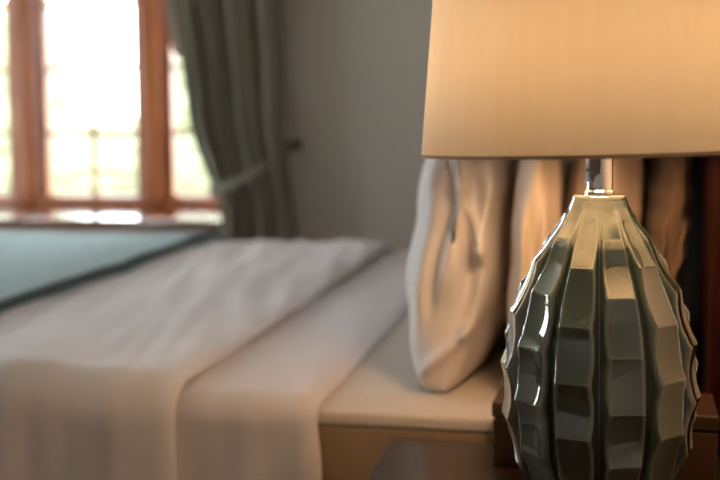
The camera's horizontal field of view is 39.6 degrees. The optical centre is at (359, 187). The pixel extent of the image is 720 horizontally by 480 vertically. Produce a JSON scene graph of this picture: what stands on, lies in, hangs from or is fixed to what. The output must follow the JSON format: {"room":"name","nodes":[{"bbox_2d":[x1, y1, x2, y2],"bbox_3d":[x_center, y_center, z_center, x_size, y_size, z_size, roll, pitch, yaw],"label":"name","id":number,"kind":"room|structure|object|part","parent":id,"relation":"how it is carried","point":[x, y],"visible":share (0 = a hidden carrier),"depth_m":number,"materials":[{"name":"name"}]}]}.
{"room":"bedroom","nodes":[
{"label":"bedroom","id":0,"kind":"room"},
{"bbox_2d":[0,0,570,250],"bbox_3d":[-1.042,-0.571,4.176,4.380,2.550,0.670,0,4,12],"label":"wall","id":1,"kind":"structure","parent":0,"point":[356,70],"depth_m":3.63,"materials":[{"name":"beige paint"}]},
{"bbox_2d":[0,0,218,206],"bbox_3d":[-1.534,-0.676,4.546,2.540,1.514,0.125,0,4,12],"label":"window","id":2,"kind":"structure","parent":1,"relation":"in","point":[29,71],"depth_m":4.48,"materials":[{"name":"brown wood"}]},
{"bbox_2d":[0,205,221,229],"bbox_3d":[-1.606,0.113,4.298,2.670,0.035,0.695,0,4,12],"label":"windowsill","id":3,"kind":"structure","parent":1,"relation":"attached to","point":[126,217],"depth_m":3.90,"materials":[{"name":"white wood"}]},
{"bbox_2d":[287,140,302,149],"bbox_3d":[-0.238,-0.156,3.635,0.036,0.036,0.092,0,4,12],"label":"curtain hook","id":4,"kind":"object","parent":1,"relation":"attached to","point":[298,144],"visible":0.84,"depth_m":3.65,"materials":[{"name":"brown metal"}]},
{"bbox_3d":[-1.614,-1.511,3.837,3.252,0.052,0.121,0,4,12],"label":"curtain rod","id":5,"kind":"object","parent":1,"relation":"attached to","visible":0},
{"bbox_2d":[165,0,295,241],"bbox_3d":[-0.514,-0.369,3.653,0.602,2.170,0.119,0,4,12],"label":"curtain","id":6,"kind":"object","parent":5,"relation":"hanging from","point":[231,53],"visible":0.66,"depth_m":3.62,"materials":[{"name":"grey fabric"}]},
{"bbox_2d":[209,144,294,196],"bbox_3d":[-0.392,-0.062,3.579,0.318,0.191,0.042,0,3,7],"label":"tieback","id":7,"kind":"object","parent":6,"relation":"attached to","point":[215,189],"visible":1,"depth_m":3.57,"materials":[{"name":"grey fabric"}]},
{"bbox_3d":[-1.598,0.914,1.647,4.780,0.100,6.020,0,4,12],"label":"floor","id":8,"kind":"structure","parent":0,"visible":0},
{"bbox_2d":[318,155,719,479],"bbox_3d":[-0.370,0.172,2.242,2.182,1.285,1.699,0,4,12],"label":"bed","id":9,"kind":"object","parent":8,"relation":"on","point":[383,399],"visible":0.02,"depth_m":1.35,"materials":[{"name":"beige fabric"}]},
{"bbox_2d":[0,239,393,479],"bbox_3d":[-0.792,0.418,2.316,1.476,0.456,1.711,0,4,12],"label":"duvet","id":10,"kind":"object","parent":9,"relation":"on","point":[93,375],"visible":0.62,"depth_m":1.55,"materials":[{"name":"white fabric"}]},
{"bbox_2d":[0,230,220,313],"bbox_3d":[-0.925,0.343,2.338,0.730,0.344,1.758,0,3,10],"label":"throw blanket","id":11,"kind":"object","parent":10,"relation":"on","point":[34,266],"visible":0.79,"depth_m":2.51,"materials":[{"name":"teal fabric"}]},
{"bbox_2d":[175,250,409,479],"bbox_3d":[-0.008,0.411,2.151,0.310,0.372,1.648,0,4,12],"label":"sheet","id":12,"kind":"object","parent":9,"relation":"on","point":[253,413],"visible":0.56,"depth_m":1.41,"materials":[{"name":"white fabric"}]},
{"bbox_3d":[-0.417,0.377,2.242,2.092,0.217,1.576,0,4,12],"label":"mattress","id":13,"kind":"part","parent":9,"relation":"part of","materials":[{"name":"beige fabric"}]},
{"bbox_2d":[406,159,518,391],"bbox_3d":[0.200,0.063,1.718,0.195,0.418,0.746,0,4,12],"label":"pillow","id":14,"kind":"object","parent":9,"relation":"on","point":[458,270],"visible":0.66,"depth_m":1.40,"materials":[{"name":"white fabric"}]},
{"bbox_2d":[507,159,568,324],"bbox_3d":[0.301,0.066,1.659,0.086,0.417,0.742,0,4,12],"label":"pillow","id":15,"kind":"object","parent":9,"relation":"on","point":[540,185],"visible":0.34,"depth_m":1.31,"materials":[{"name":"beige fabric"}]},
{"bbox_2d":[562,158,644,223],"bbox_3d":[0.393,0.066,1.655,0.142,0.418,0.753,0,4,12],"label":"pillow","id":16,"kind":"object","parent":9,"relation":"on","point":[628,173],"visible":0.13,"depth_m":1.32,"materials":[{"name":"beige fabric"}]},
{"bbox_2d":[641,156,694,288],"bbox_3d":[0.451,0.091,1.519,0.080,0.382,0.466,0,4,12],"label":"cushion","id":17,"kind":"object","parent":9,"relation":"on","point":[668,197],"visible":0.24,"depth_m":1.31,"materials":[{"name":"brown fabric"}]},
{"bbox_3d":[0.644,0.088,2.013,0.030,0.860,1.530,0,4,12],"label":"headboard panel","id":18,"kind":"part","parent":9,"relation":"part of","materials":[{"name":"brown wood"}]},
{"bbox_3d":[0.474,0.224,1.237,0.104,1.285,0.092,0,4,12],"label":"headboard post","id":19,"kind":"part","parent":9,"relation":"part of","materials":[{"name":"brown wood"}]},
{"bbox_2d":[367,438,719,479],"bbox_3d":[0.225,0.610,1.031,0.512,0.545,0.473,0,4,12],"label":"nightstand","id":20,"kind":"object","parent":8,"relation":"on","point":[402,459],"visible":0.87,"depth_m":1.19,"materials":[{"name":"brown wood"}]},
{"bbox_2d":[420,0,719,479],"bbox_3d":[0.241,0.010,1.010,0.360,0.654,0.360,0,4,12],"label":"table lamp","id":21,"kind":"object","parent":20,"relation":"on","point":[599,363],"visible":1,"depth_m":0.93,"materials":[{"name":"green ceramic"}]},
{"bbox_3d":[0.237,-0.174,0.999,0.358,0.275,0.358,-2,3,0],"label":"lamp shade","id":22,"kind":"part","parent":21,"relation":"part of","materials":[{"name":"beige fabric"}]},
{"bbox_2d":[492,385,718,479],"bbox_3d":[0.289,0.287,1.188,0.252,0.078,0.100,0,4,15],"label":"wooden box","id":23,"kind":"object","parent":20,"relation":"on","point":[701,461],"visible":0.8,"depth_m":1.12,"materials":[{"name":"brown wood"}]},
{"bbox_3d":[0.289,0.258,1.187,0.252,0.018,0.100,0,4,15],"label":"lid","id":24,"kind":"part","parent":23,"relation":"part of","materials":[{"name":"brown wood"}]},
{"label":"outside","id":25,"kind":"structure","parent":0,"visible":0},
{"bbox_3d":[0.281,-1.445,48.169,100.000,0.100,85.760,0,4,12],"label":"ground","id":26,"kind":"structure","parent":25,"visible":0},
{"bbox_2d":[0,0,81,176],"bbox_3d":[-5.545,-1.137,14.456,3.323,3.453,3.126,0,4,12],"label":"tree","id":27,"kind":"object","parent":26,"relation":"on","point":[64,93],"visible":0.27,"depth_m":13.86,"materials":[{"name":"green plant"}]},
{"bbox_2d":[0,116,209,194],"bbox_3d":[-2.324,-0.592,19.957,18.374,2.256,2.317,0,4,12],"label":"hedge","id":28,"kind":"object","parent":26,"relation":"on","point":[117,154],"visible":0.08,"depth_m":19.71,"materials":[{"name":"green plant"}]},
{"bbox_2d":[176,56,190,135],"bbox_3d":[-2.066,-1.151,16.254,2.642,3.195,2.745,-1,3,-10],"label":"tree","id":29,"kind":"object","parent":26,"relation":"on","point":[183,123],"visible":0.02,"depth_m":15.62,"materials":[{"name":"green plant"}]}
]}

